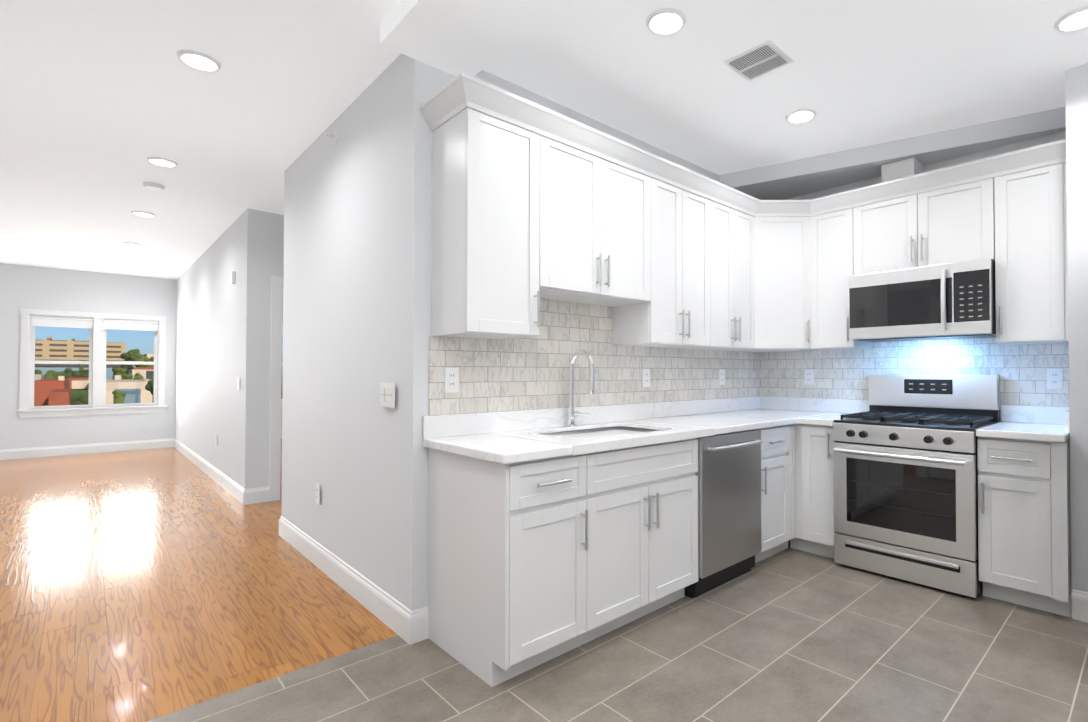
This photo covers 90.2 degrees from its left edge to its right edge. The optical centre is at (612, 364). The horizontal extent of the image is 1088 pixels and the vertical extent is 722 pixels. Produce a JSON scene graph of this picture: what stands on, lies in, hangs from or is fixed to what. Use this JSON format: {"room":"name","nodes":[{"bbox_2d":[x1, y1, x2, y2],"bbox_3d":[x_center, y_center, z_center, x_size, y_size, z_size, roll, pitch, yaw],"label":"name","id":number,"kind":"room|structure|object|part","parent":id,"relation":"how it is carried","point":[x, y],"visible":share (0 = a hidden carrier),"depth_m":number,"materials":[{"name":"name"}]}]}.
{"room":"kitchen","nodes":[
{"label":"kitchen","id":0,"kind":"room"},
{"bbox_2d":[0,439,396,721],"bbox_3d":[-4.466,1.311,4.923,7.802,0.050,9.278,1,-1,-44],"label":"floor","id":1,"kind":"structure","parent":0,"point":[143,585],"depth_m":2.93,"materials":[{"name":"brown wood"}]},
{"bbox_2d":[0,53,1087,610],"bbox_3d":[-3.258,-0.101,3.627,7.922,2.737,13.088,1,-1,-44],"label":"wall","id":2,"kind":"structure","parent":0,"point":[342,245],"depth_m":3.22,"materials":[{"name":"white paint"}]},
{"bbox_2d":[0,438,171,459],"bbox_3d":[-8.834,1.247,7.127,4.650,0.142,0.014,1,-1,-44],"label":"baseboard","id":3,"kind":"structure","parent":2,"relation":"attached to","point":[6,454],"depth_m":8.03,"materials":[{"name":"white wood"}]},
{"bbox_2d":[17,308,166,417],"bbox_3d":[-7.836,-0.015,8.184,1.630,1.545,0.170,1,-1,-44],"label":"living room window","id":4,"kind":"structure","parent":2,"relation":"in","point":[98,325],"depth_m":8.13,"materials":[{"name":"white"}]},
{"bbox_2d":[172,438,247,504],"bbox_3d":[-5.268,1.243,6.858,0.014,0.142,5.394,1,-1,-44],"label":"baseboard","id":5,"kind":"structure","parent":2,"relation":"attached to","point":[238,492],"depth_m":5.98,"materials":[{"name":"white wood"}]},
{"bbox_2d":[230,271,234,283],"bbox_3d":[-3.792,-0.868,5.372,0.030,0.120,0.070,1,-1,-44],"label":"door chime","id":6,"kind":"object","parent":2,"relation":"attached to","point":[232,277],"visible":1,"depth_m":5.35,"materials":[{"name":"white plastic"}]},
{"bbox_2d":[192,130,337,269],"bbox_3d":[-3.628,-1.335,5.189,0.060,0.080,5.650,1,-1,-44],"label":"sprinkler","id":7,"kind":"object","parent":2,"relation":"attached to","point":[334,135],"visible":1,"depth_m":3.21,"materials":[{"name":"white plastic"}]},
{"bbox_2d":[270,276,283,500],"bbox_3d":[-2.930,0.227,5.479,0.980,2.135,0.138,1,-1,-44],"label":"door frame","id":8,"kind":"structure","parent":2,"relation":"attached to","point":[275,382],"depth_m":5.12,"materials":[{"name":"white wood"}]},
{"bbox_2d":[315,483,319,503],"bbox_3d":[-1.844,0.804,3.360,0.006,0.118,0.072,1,-1,-44],"label":"electrical outlet","id":9,"kind":"object","parent":2,"relation":"attached to","point":[317,496],"depth_m":3.35,"materials":[{"name":"white plastic"}]},
{"bbox_2d":[279,516,423,644],"bbox_3d":[-1.689,1.191,3.225,0.035,0.142,2.278,1,-1,-44],"label":"baseboard","id":10,"kind":"structure","parent":2,"relation":"attached to","point":[406,624],"depth_m":2.84,"materials":[{"name":"white wood"}]},
{"bbox_2d":[380,383,394,407],"bbox_3d":[-1.090,0.147,2.601,0.007,0.118,0.165,1,-1,-44],"label":"light switch","id":11,"kind":"object","parent":2,"relation":"attached to","point":[387,394],"depth_m":2.59,"materials":[{"name":"white plastic"}]},
{"bbox_2d":[445,368,458,392],"bbox_3d":[-0.764,0.072,2.558,0.072,0.118,0.006,1,-1,-44],"label":"electrical outlet","id":12,"kind":"object","parent":2,"relation":"attached to","point":[451,374],"depth_m":2.56,"materials":[{"name":"white plastic"}]},
{"bbox_2d":[428,92,555,343],"bbox_3d":[-0.571,-0.628,2.542,0.439,0.989,0.322,1,-1,-44],"label":"upper cabinet","id":13,"kind":"object","parent":2,"relation":"attached to","point":[494,167],"depth_m":2.41,"materials":[{"name":"white wood"}]},
{"bbox_2d":[556,128,611,303],"bbox_3d":[-0.294,-0.741,2.815,0.454,0.754,0.322,1,-1,-44],"label":"upper cabinet","id":14,"kind":"object","parent":2,"relation":"attached to","point":[582,276],"depth_m":2.74,"materials":[{"name":"white wood"}]},
{"bbox_2d":[422,396,759,435],"bbox_3d":[0.187,0.300,3.486,2.947,0.102,0.017,1,-1,-44],"label":"backsplash","id":15,"kind":"structure","parent":2,"relation":"attached to","point":[452,423],"depth_m":2.98,"materials":[{"name":"white stone"}]},
{"bbox_2d":[580,152,643,307],"bbox_3d":[-0.054,-0.738,3.051,0.453,0.754,0.322,1,-1,-44],"label":"upper cabinet","id":16,"kind":"object","parent":2,"relation":"attached to","point":[627,176],"depth_m":2.97,"materials":[{"name":"white wood"}]},
{"bbox_2d":[642,369,649,386],"bbox_3d":[0.221,0.086,3.525,0.072,0.118,0.006,1,-1,-44],"label":"electrical outlet","id":17,"kind":"object","parent":2,"relation":"attached to","point":[645,372],"depth_m":3.52,"materials":[{"name":"white plastic"}]},
{"bbox_2d":[600,164,695,347],"bbox_3d":[0.225,-0.617,3.296,0.407,0.989,0.360,1,-1,-44],"label":"upper cabinet","id":18,"kind":"object","parent":2,"relation":"attached to","point":[666,318],"depth_m":3.23,"materials":[{"name":"white wood"}]},
{"bbox_2d":[668,184,723,351],"bbox_3d":[0.432,-0.614,3.499,0.407,0.989,0.360,1,-1,-44],"label":"upper cabinet","id":19,"kind":"object","parent":2,"relation":"attached to","point":[709,202],"depth_m":3.50,"materials":[{"name":"white wood"}]},
{"bbox_3d":[0.775,-1.138,2.666,2.648,0.103,2.040,1,-1,-44],"label":"crown","id":20,"kind":"part","parent":19,"relation":"part of","materials":[{"name":"white wood"}]},
{"bbox_2d":[688,196,747,351],"bbox_3d":[0.634,-0.611,3.698,0.394,0.989,0.360,1,-1,-44],"label":"upper cabinet","id":21,"kind":"object","parent":2,"relation":"attached to","point":[735,211],"depth_m":3.71,"materials":[{"name":"white wood"}]},
{"bbox_2d":[719,369,724,384],"bbox_3d":[0.838,0.095,4.130,0.072,0.118,0.006,1,-1,-44],"label":"electrical outlet","id":22,"kind":"object","parent":2,"relation":"attached to","point":[721,371],"depth_m":4.13,"materials":[{"name":"white plastic"}]},
{"bbox_2d":[744,204,755,351],"bbox_3d":[0.824,-0.609,3.883,0.371,0.989,0.360,1,-1,-44],"label":"upper cabinet","id":23,"kind":"object","parent":2,"relation":"attached to","point":[751,207],"depth_m":3.86,"materials":[{"name":"white wood"}]},
{"bbox_2d":[756,200,815,355],"bbox_3d":[1.228,-0.606,4.072,0.657,0.989,0.658,1,-1,-44],"label":"upper cabinet","id":24,"kind":"object","parent":2,"relation":"attached to","point":[785,229],"depth_m":3.88,"materials":[{"name":"white wood"}]},
{"bbox_2d":[804,369,812,384],"bbox_3d":[1.535,0.096,4.210,0.006,0.118,0.072,1,-1,-44],"label":"electrical outlet","id":25,"kind":"object","parent":2,"relation":"attached to","point":[808,373],"depth_m":4.21,"materials":[{"name":"white plastic"}]},
{"bbox_2d":[816,200,875,351],"bbox_3d":[1.620,-0.609,3.885,0.360,0.989,0.343,1,-1,-44],"label":"upper cabinet","id":26,"kind":"object","parent":2,"relation":"attached to","point":[835,223],"depth_m":3.76,"materials":[{"name":"white wood"}]},
{"bbox_2d":[848,160,903,274],"bbox_3d":[1.913,-0.973,3.618,0.322,0.752,0.456,1,-1,-44],"label":"upper cabinet","id":27,"kind":"object","parent":2,"relation":"attached to","point":[880,206],"depth_m":3.55,"materials":[{"name":"white wood"}]},
{"bbox_2d":[760,396,1067,423],"bbox_3d":[1.948,0.304,3.783,0.017,0.102,2.026,1,-1,-44],"label":"backsplash","id":28,"kind":"structure","parent":2,"relation":"attached to","point":[1030,413],"depth_m":3.93,"materials":[{"name":"white stone"}]},
{"bbox_2d":[904,153,1007,268],"bbox_3d":[2.151,-0.976,3.376,0.322,0.752,0.456,1,-1,-44],"label":"upper cabinet","id":29,"kind":"object","parent":2,"relation":"attached to","point":[950,212],"depth_m":3.25,"materials":[{"name":"white wood"}]},
{"bbox_2d":[849,258,995,341],"bbox_3d":[1.980,-0.382,3.437,0.455,0.431,0.789,1,-1,-44],"label":"over-the-range microwave","id":30,"kind":"object","parent":29,"relation":"attached to","point":[956,300],"visible":0.96,"depth_m":3.28,"materials":[{"name":"silver metal"}]},
{"bbox_2d":[992,152,1067,347],"bbox_3d":[2.430,-0.620,3.086,0.322,0.989,0.337,1,-1,-44],"label":"upper cabinet","id":31,"kind":"object","parent":2,"relation":"attached to","point":[1031,276],"depth_m":2.98,"materials":[{"name":"white wood"}]},
{"bbox_2d":[1047,368,1062,388],"bbox_3d":[2.582,0.081,3.143,0.006,0.118,0.072,1,-1,-44],"label":"electrical outlet","id":32,"kind":"object","parent":2,"relation":"attached to","point":[1054,378],"depth_m":3.14,"materials":[{"name":"white plastic"}]},
{"bbox_2d":[1064,408,1068,431],"bbox_3d":[2.467,0.292,2.885,0.500,0.102,0.017,1,-1,-44],"label":"backsplash","id":33,"kind":"structure","parent":2,"relation":"attached to","point":[1066,414],"depth_m":2.71,"materials":[{"name":"white stone"}]},
{"bbox_2d":[1071,589,1087,622],"bbox_3d":[2.928,1.174,1.993,0.014,0.142,1.877,1,-1,-44],"label":"baseboard","id":34,"kind":"structure","parent":2,"relation":"attached to","point":[1079,599],"depth_m":2.64,"materials":[{"name":"white wood"}]},
{"bbox_2d":[0,0,1087,289],"bbox_3d":[-3.258,-1.519,3.647,7.922,0.100,13.088,1,-1,-44],"label":"ceiling","id":35,"kind":"structure","parent":0,"point":[100,100],"depth_m":2.86,"materials":[{"name":"white paint"}]},
{"bbox_2d":[122,242,141,246],"bbox_3d":[-5.697,-1.424,6.376,0.175,0.012,0.175,0,-1,1],"label":"recessed light","id":36,"kind":"object","parent":35,"relation":"in","point":[124,243],"depth_m":6.34,"materials":[{"name":"white plastic"}]},
{"bbox_2d":[131,211,154,216],"bbox_3d":[-4.492,-1.441,5.148,0.175,0.012,0.175,0,-1,1],"label":"recessed light","id":37,"kind":"object","parent":35,"relation":"in","point":[140,213],"depth_m":5.14,"materials":[{"name":"white plastic"}]},
{"bbox_2d":[143,182,164,190],"bbox_3d":[-3.715,-1.441,4.356,0.136,0.034,0.136,1,-1,-44],"label":"smoke detector","id":38,"kind":"object","parent":35,"relation":"attached to","point":[153,186],"visible":1,"depth_m":4.32,"materials":[{"name":"white plastic"}]},
{"bbox_2d":[146,157,177,166],"bbox_3d":[-3.246,-1.459,3.878,0.175,0.012,0.175,0,-1,1],"label":"recessed light","id":39,"kind":"object","parent":35,"relation":"in","point":[159,161],"depth_m":3.87,"materials":[{"name":"white"}]},
{"bbox_2d":[177,50,221,71],"bbox_3d":[-2.013,-1.477,2.621,0.175,0.012,0.175,0,-1,1],"label":"recessed light","id":40,"kind":"object","parent":35,"relation":"in","point":[197,60],"depth_m":2.61,"materials":[{"name":"white"}]},
{"bbox_2d":[380,0,573,76],"bbox_3d":[0.510,-1.460,1.092,0.424,0.092,3.923,1,-1,-44],"label":"beam","id":41,"kind":"structure","parent":35,"relation":"attached to","point":[473,38],"depth_m":2.24,"materials":[{"name":"white paint"}]},
{"bbox_2d":[646,8,685,35],"bbox_3d":[0.231,-1.481,2.329,0.175,0.012,0.175,0,-1,1],"label":"recessed light","id":42,"kind":"object","parent":35,"relation":"in","point":[664,21],"depth_m":2.31,"materials":[{"name":"white"}]},
{"bbox_2d":[723,39,793,80],"bbox_3d":[0.712,-1.477,2.626,0.240,0.013,0.250,1,-1,-44],"label":"ceiling vent","id":43,"kind":"object","parent":35,"relation":"in","point":[760,59],"visible":1,"depth_m":2.61,"materials":[{"name":"white metal"}]},
{"bbox_2d":[785,108,816,123],"bbox_3d":[1.113,-1.469,3.181,0.175,0.012,0.175,0,-1,1],"label":"recessed light","id":44,"kind":"object","parent":35,"relation":"in","point":[802,115],"depth_m":3.16,"materials":[{"name":"white"}]},
{"bbox_2d":[719,107,1065,199],"bbox_3d":[1.742,-1.411,3.616,0.579,0.117,2.043,1,-1,-44],"label":"soffit","id":45,"kind":"structure","parent":35,"relation":"attached to","point":[793,178],"depth_m":3.60,"materials":[{"name":"white paint"}]},
{"bbox_2d":[1054,5,1087,31],"bbox_3d":[2.006,-1.482,2.306,0.175,0.012,0.175,0,-1,1],"label":"recessed light","id":46,"kind":"object","parent":35,"relation":"in","point":[1077,19],"depth_m":2.31,"materials":[{"name":"white"}]},
{"bbox_2d":[147,540,1087,721],"bbox_3d":[1.021,1.264,1.637,4.332,0.050,4.040,1,-1,-44],"label":"floor","id":47,"kind":"structure","parent":0,"point":[788,634],"depth_m":2.19,"materials":[{"name":"tile"}]},
{"bbox_2d":[428,448,599,686],"bbox_3d":[-0.459,0.813,2.407,0.465,0.874,0.642,1,-1,-44],"label":"base cabinet","id":48,"kind":"object","parent":47,"relation":"on","point":[514,549],"depth_m":2.19,"materials":[{"name":"white wood"}]},
{"bbox_2d":[422,408,823,463],"bbox_3d":[0.415,0.368,3.252,2.947,0.040,0.670,1,-1,-44],"label":"countertop","id":49,"kind":"structure","parent":48,"relation":"on","point":[525,445],"depth_m":2.70,"materials":[{"name":"white stone"}]},
{"bbox_2d":[564,348,595,427],"bbox_3d":[-0.143,0.129,2.983,0.149,0.430,0.215,1,-1,-44],"label":"faucet","id":50,"kind":"object","parent":49,"relation":"on","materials":[{"name":"silver metal"}]},
{"bbox_2d":[541,426,659,435],"bbox_3d":[-0.054,0.467,2.815,0.760,0.211,0.510,1,-1,-44],"label":"sink","id":51,"kind":"object","parent":49,"relation":"in","point":[575,430],"depth_m":3.00,"materials":[{"name":"silver metal"}]},
{"bbox_2d":[600,432,703,635],"bbox_3d":[-0.072,0.818,2.786,0.852,0.874,0.642,1,-1,-44],"label":"base cabinet","id":52,"kind":"object","parent":47,"relation":"on","point":[649,556],"depth_m":2.57,"materials":[{"name":"white wood"}]},
{"bbox_2d":[685,429,762,597],"bbox_3d":[0.483,0.829,3.264,0.604,0.868,0.703,1,-1,-44],"label":"dishwasher","id":53,"kind":"object","parent":47,"relation":"on","point":[728,473],"visible":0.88,"depth_m":3.02,"materials":[{"name":"silver metal"}]},
{"bbox_2d":[704,424,795,562],"bbox_3d":[0.832,0.831,3.674,0.462,0.874,0.642,1,-1,-44],"label":"base cabinet","id":54,"kind":"object","parent":47,"relation":"on","point":[778,447],"depth_m":3.47,"materials":[{"name":"white wood"}]},
{"bbox_2d":[796,412,858,427],"bbox_3d":[1.547,0.375,3.724,0.670,0.040,0.240,1,-1,-44],"label":"countertop","id":55,"kind":"structure","parent":54,"relation":"on","point":[826,421],"depth_m":3.54,"materials":[{"name":"white stone"}]},
{"bbox_2d":[796,424,799,549],"bbox_3d":[1.265,0.836,4.025,0.642,0.874,0.747,1,-1,-44],"label":"base cabinet","id":56,"kind":"object","parent":47,"relation":"on","point":[797,425],"depth_m":3.62,"materials":[{"name":"white wood"}]},
{"bbox_2d":[800,424,835,558],"bbox_3d":[1.563,0.832,3.721,0.642,0.874,0.222,1,-1,-44],"label":"base cabinet","id":57,"kind":"object","parent":47,"relation":"on","point":[817,532],"depth_m":3.52,"materials":[{"name":"white wood"}]},
{"bbox_2d":[833,375,999,597],"bbox_3d":[1.869,0.664,3.331,0.737,1.200,0.754,1,-1,-44],"label":"range","id":58,"kind":"object","parent":47,"relation":"on","point":[905,481],"visible":0.98,"depth_m":3.15,"materials":[{"name":"silver metal"}]},
{"bbox_2d":[977,436,1070,616],"bbox_3d":[2.306,0.821,2.964,0.642,0.874,0.367,1,-1,-44],"label":"base cabinet","id":59,"kind":"object","parent":47,"relation":"on","point":[1024,524],"depth_m":2.74,"materials":[{"name":"white wood"}]},
{"bbox_2d":[976,420,1068,443],"bbox_3d":[2.296,0.364,2.961,0.670,0.040,0.367,1,-1,-44],"label":"countertop","id":60,"kind":"structure","parent":59,"relation":"on","point":[1006,429],"depth_m":2.80,"materials":[{"name":"white stone"}]},
{"label":"outside","id":61,"kind":"structure","parent":0,"visible":0},
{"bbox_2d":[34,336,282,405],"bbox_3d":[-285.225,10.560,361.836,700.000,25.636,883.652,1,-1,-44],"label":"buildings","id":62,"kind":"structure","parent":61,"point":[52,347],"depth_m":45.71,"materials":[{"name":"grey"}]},
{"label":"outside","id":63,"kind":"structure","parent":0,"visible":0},
{"bbox_2d":[35,349,153,404],"bbox_3d":[-47.299,8.169,51.740,17.481,21.438,61.566,1,-1,-44],"label":"trees","id":64,"kind":"object","parent":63,"point":[135,354],"depth_m":52.59,"materials":[{"name":"green plant"}]}
]}

